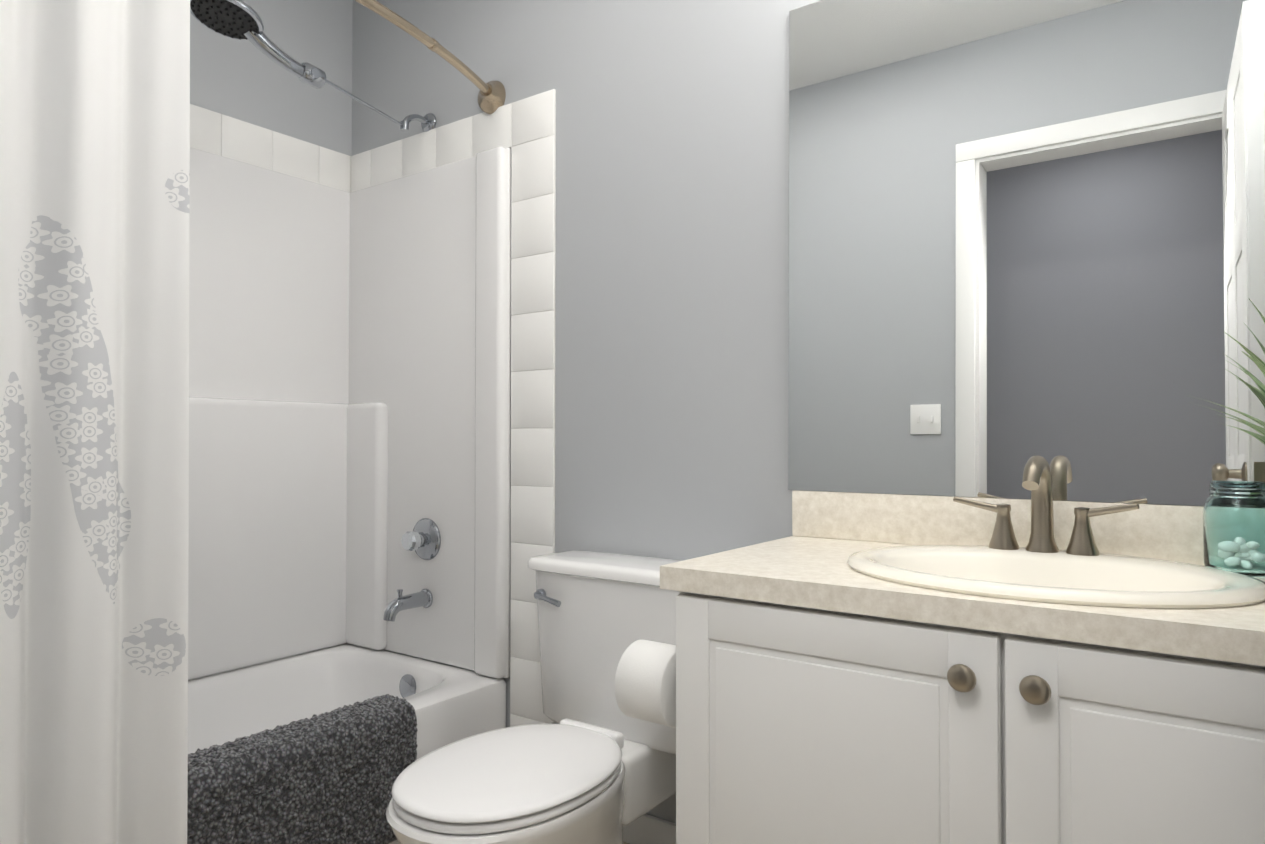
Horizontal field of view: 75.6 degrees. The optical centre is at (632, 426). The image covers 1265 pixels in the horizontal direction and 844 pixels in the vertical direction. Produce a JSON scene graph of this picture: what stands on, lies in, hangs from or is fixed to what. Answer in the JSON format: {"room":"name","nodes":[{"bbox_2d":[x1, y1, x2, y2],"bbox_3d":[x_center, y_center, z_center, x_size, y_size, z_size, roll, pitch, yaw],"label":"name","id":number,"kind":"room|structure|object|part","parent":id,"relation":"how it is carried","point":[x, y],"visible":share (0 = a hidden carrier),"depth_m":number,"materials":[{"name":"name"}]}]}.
{"room":"bathroom","nodes":[
{"label":"bathroom","id":0,"kind":"room"},
{"bbox_2d":[190,0,352,155],"bbox_3d":[-1.502,-0.222,2.204,0.100,2.600,1.640,-1,-1,36],"label":"wall","id":1,"kind":"structure","parent":0,"point":[248,81],"depth_m":2.65,"materials":[{"name":"grey paint"}]},
{"bbox_2d":[221,114,350,191],"bbox_3d":[-1.419,-0.886,2.235,0.006,0.130,1.506,-1,-1,36],"label":"tiled wall","id":2,"kind":"structure","parent":1,"relation":"attached to","point":[221,114],"depth_m":2.84,"materials":[{"name":"white tile"}]},
{"bbox_2d":[190,89,553,726],"bbox_3d":[-0.004,-0.239,1.116,3.598,2.600,1.654,-1,-1,36],"label":"wall tiles","id":3,"kind":"structure","parent":0,"point":[524,121],"depth_m":2.35,"materials":[{"name":"white tile"}]},
{"bbox_2d":[352,0,820,823],"bbox_3d":[0.159,-0.224,2.082,2.940,2.600,0.100,-1,-1,36],"label":"wall","id":4,"kind":"structure","parent":0,"point":[672,250],"depth_m":2.10,"materials":[{"name":"grey paint"}]},
{"bbox_2d":[0,0,505,843],"bbox_3d":[-0.777,-0.012,1.753,0.289,2.066,1.556,-1,-1,36],"label":"shower curtain","id":5,"kind":"object","parent":4,"relation":"hanging from","point":[94,320],"visible":0.94,"depth_m":1.38,"materials":[{"name":"white fabric"}]},
{"bbox_3d":[-0.806,-0.994,1.790,0.218,0.102,1.556,-1,-1,36],"label":"rail rod","id":6,"kind":"part","parent":5,"relation":"part of","materials":[{"name":"brown metal"}]},
{"bbox_2d":[190,0,435,131],"bbox_3d":[-0.869,-1.001,2.309,0.180,0.156,0.748,-1,-1,36],"label":"shower head","id":7,"kind":"object","parent":4,"relation":"attached to","point":[238,19],"visible":1,"depth_m":2.13},
{"bbox_3d":[-0.829,-0.987,2.365,0.066,0.130,0.610,-1,-1,36],"label":"arm","id":8,"kind":"part","parent":7,"relation":"part of"},
{"bbox_2d":[509,89,555,723],"bbox_3d":[-0.589,0.069,2.547,0.913,2.030,0.006,-1,-1,36],"label":"tiled wall","id":9,"kind":"structure","parent":4,"relation":"attached to","point":[554,251],"depth_m":2.29,"materials":[{"name":"white tile"}]},
{"bbox_2d":[623,814,675,843],"bbox_3d":[0.083,1.033,2.046,0.741,0.085,0.013,-1,-1,36],"label":"baseboard","id":10,"kind":"structure","parent":4,"relation":"attached to","point":[646,829],"depth_m":2.05,"materials":[{"name":"white wood"}]},
{"bbox_2d":[792,490,1203,565],"bbox_3d":[0.800,0.191,1.537,1.068,0.102,0.022,-1,-1,36],"label":"backsplash","id":11,"kind":"structure","parent":4,"relation":"attached to","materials":[{"name":"stone"}]},
{"bbox_2d":[788,0,1264,505],"bbox_3d":[0.796,-0.411,1.551,1.077,1.102,0.005,-1,-2,36],"label":"mirror","id":12,"kind":"object","parent":4,"relation":"attached to","point":[1021,232],"visible":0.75,"depth_m":1.57,"materials":[{"name":"clear glass"}]},
{"bbox_3d":[-0.352,1.103,0.611,3.800,0.100,3.050,-1,-1,36],"label":"floor","id":13,"kind":"structure","parent":0,"visible":0},
{"bbox_2d":[188,146,510,843],"bbox_3d":[-1.111,0.126,1.991,0.773,1.898,1.516,-1,-1,36],"label":"tub","id":14,"kind":"object","parent":13,"relation":"on","point":[349,431],"visible":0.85,"depth_m":2.53,"materials":[{"name":"white plastic"}]},
{"bbox_2d":[187,694,417,843],"bbox_3d":[-0.794,0.860,1.878,0.191,0.333,0.616,-1,-1,36],"label":"bath mat","id":15,"kind":"object","parent":14,"relation":"on","point":[328,777],"visible":0.77,"depth_m":1.84,"materials":[{"name":"grey fabric"}]},
{"bbox_3d":[-0.693,0.541,2.494,0.060,0.092,0.158,-1,-1,36],"label":"valve spout","id":16,"kind":"part","parent":14,"relation":"part of","materials":[{"name":"silver metal"}]},
{"bbox_3d":[-0.681,0.353,2.514,0.062,0.059,0.042,-1,-1,36],"label":"valve knob","id":17,"kind":"part","parent":14,"relation":"part of","materials":[{"name":"white plastic"}]},
{"bbox_3d":[-0.658,0.354,2.546,0.132,0.132,0.038,-1,-1,36],"label":"valve plate","id":18,"kind":"part","parent":14,"relation":"part of","materials":[{"name":"silver metal"}]},
{"bbox_2d":[386,550,683,843],"bbox_3d":[-0.162,0.696,1.740,0.548,0.750,0.789,-1,-1,36],"label":"toilet","id":19,"kind":"object","parent":13,"relation":"on","point":[596,765],"visible":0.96,"depth_m":1.77,"materials":[{"name":"white ceramic"}]},
{"bbox_3d":[-0.239,0.699,1.632,0.376,0.016,0.496,-1,-1,36],"label":"seat","id":20,"kind":"part","parent":19,"relation":"part of","materials":[{"name":"white plastic"}]},
{"bbox_3d":[-0.235,0.688,1.638,0.380,0.040,0.513,-1,-1,36],"label":"lid","id":21,"kind":"part","parent":19,"relation":"part of","materials":[{"name":"white plastic"}]},
{"bbox_3d":[-0.208,0.418,1.987,0.090,0.034,0.031,-1,-1,36],"label":"lever","id":22,"kind":"part","parent":19,"relation":"part of","materials":[{"name":"silver metal"}]},
{"bbox_3d":[0.003,0.342,1.975,0.548,0.034,0.224,-1,-1,36],"label":"tank lid","id":23,"kind":"part","parent":19,"relation":"part of","materials":[{"name":"white ceramic"}]},
{"bbox_3d":[0.004,0.545,1.974,0.520,0.370,0.196,-1,-1,36],"label":"tank","id":24,"kind":"part","parent":19,"relation":"part of","materials":[{"name":"white ceramic"}]},
{"bbox_2d":[615,455,1264,843],"bbox_3d":[0.570,0.557,1.351,1.230,1.015,0.582,-1,-1,36],"label":"bathroom vanity","id":25,"kind":"object","parent":13,"relation":"on","point":[1039,667],"visible":1,"depth_m":1.19,"materials":[{"name":"painted wood"},{"name":"laminate"}]},
{"bbox_3d":[0.288,0.612,1.247,0.515,0.652,0.022,-1,-1,36],"label":"door","id":26,"kind":"part","parent":25,"relation":"part of","materials":[{"name":"white wood"}]},
{"bbox_2d":[660,536,1264,665],"bbox_3d":[0.643,0.259,1.318,1.068,0.039,0.558,-1,-1,36],"label":"countertop","id":27,"kind":"structure","parent":25,"relation":"on","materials":[{"name":"stone"}]},
{"bbox_2d":[953,455,1139,555],"bbox_3d":[0.710,0.137,1.430,0.300,0.172,0.144,-1,-1,36],"label":"faucet","id":28,"kind":"object","parent":27,"relation":"on","point":[1037,478],"depth_m":1.45,"materials":[{"name":"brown metal"}]},
{"bbox_2d":[847,545,1264,608],"bbox_3d":[0.645,0.298,1.303,0.598,0.155,0.478,-1,-1,36],"label":"sink","id":29,"kind":"object","parent":27,"relation":"in","point":[1075,577],"depth_m":1.29,"materials":[{"name":"beige ceramic"}]},
{"bbox_2d":[1187,298,1264,435],"bbox_3d":[0.990,0.019,1.211,0.284,0.435,0.200,-1,-1,36],"label":"plant","id":30,"kind":"object","parent":27,"relation":"on","point":[1257,361],"visible":1,"depth_m":1.25,"materials":[{"name":"green plant"}]},
{"bbox_2d":[1203,482,1264,576],"bbox_3d":[0.987,0.165,1.325,0.098,0.146,0.098,-1,-1,36],"label":"mason jar","id":31,"kind":"object","parent":27,"relation":"on","point":[1233,526],"visible":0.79,"depth_m":1.29,"materials":[{"name":"teal glass"}]},
{"bbox_3d":[0.711,0.607,0.943,0.515,0.652,0.022,-1,-1,36],"label":"door","id":32,"kind":"part","parent":25,"relation":"part of","materials":[{"name":"white wood"}]}
]}

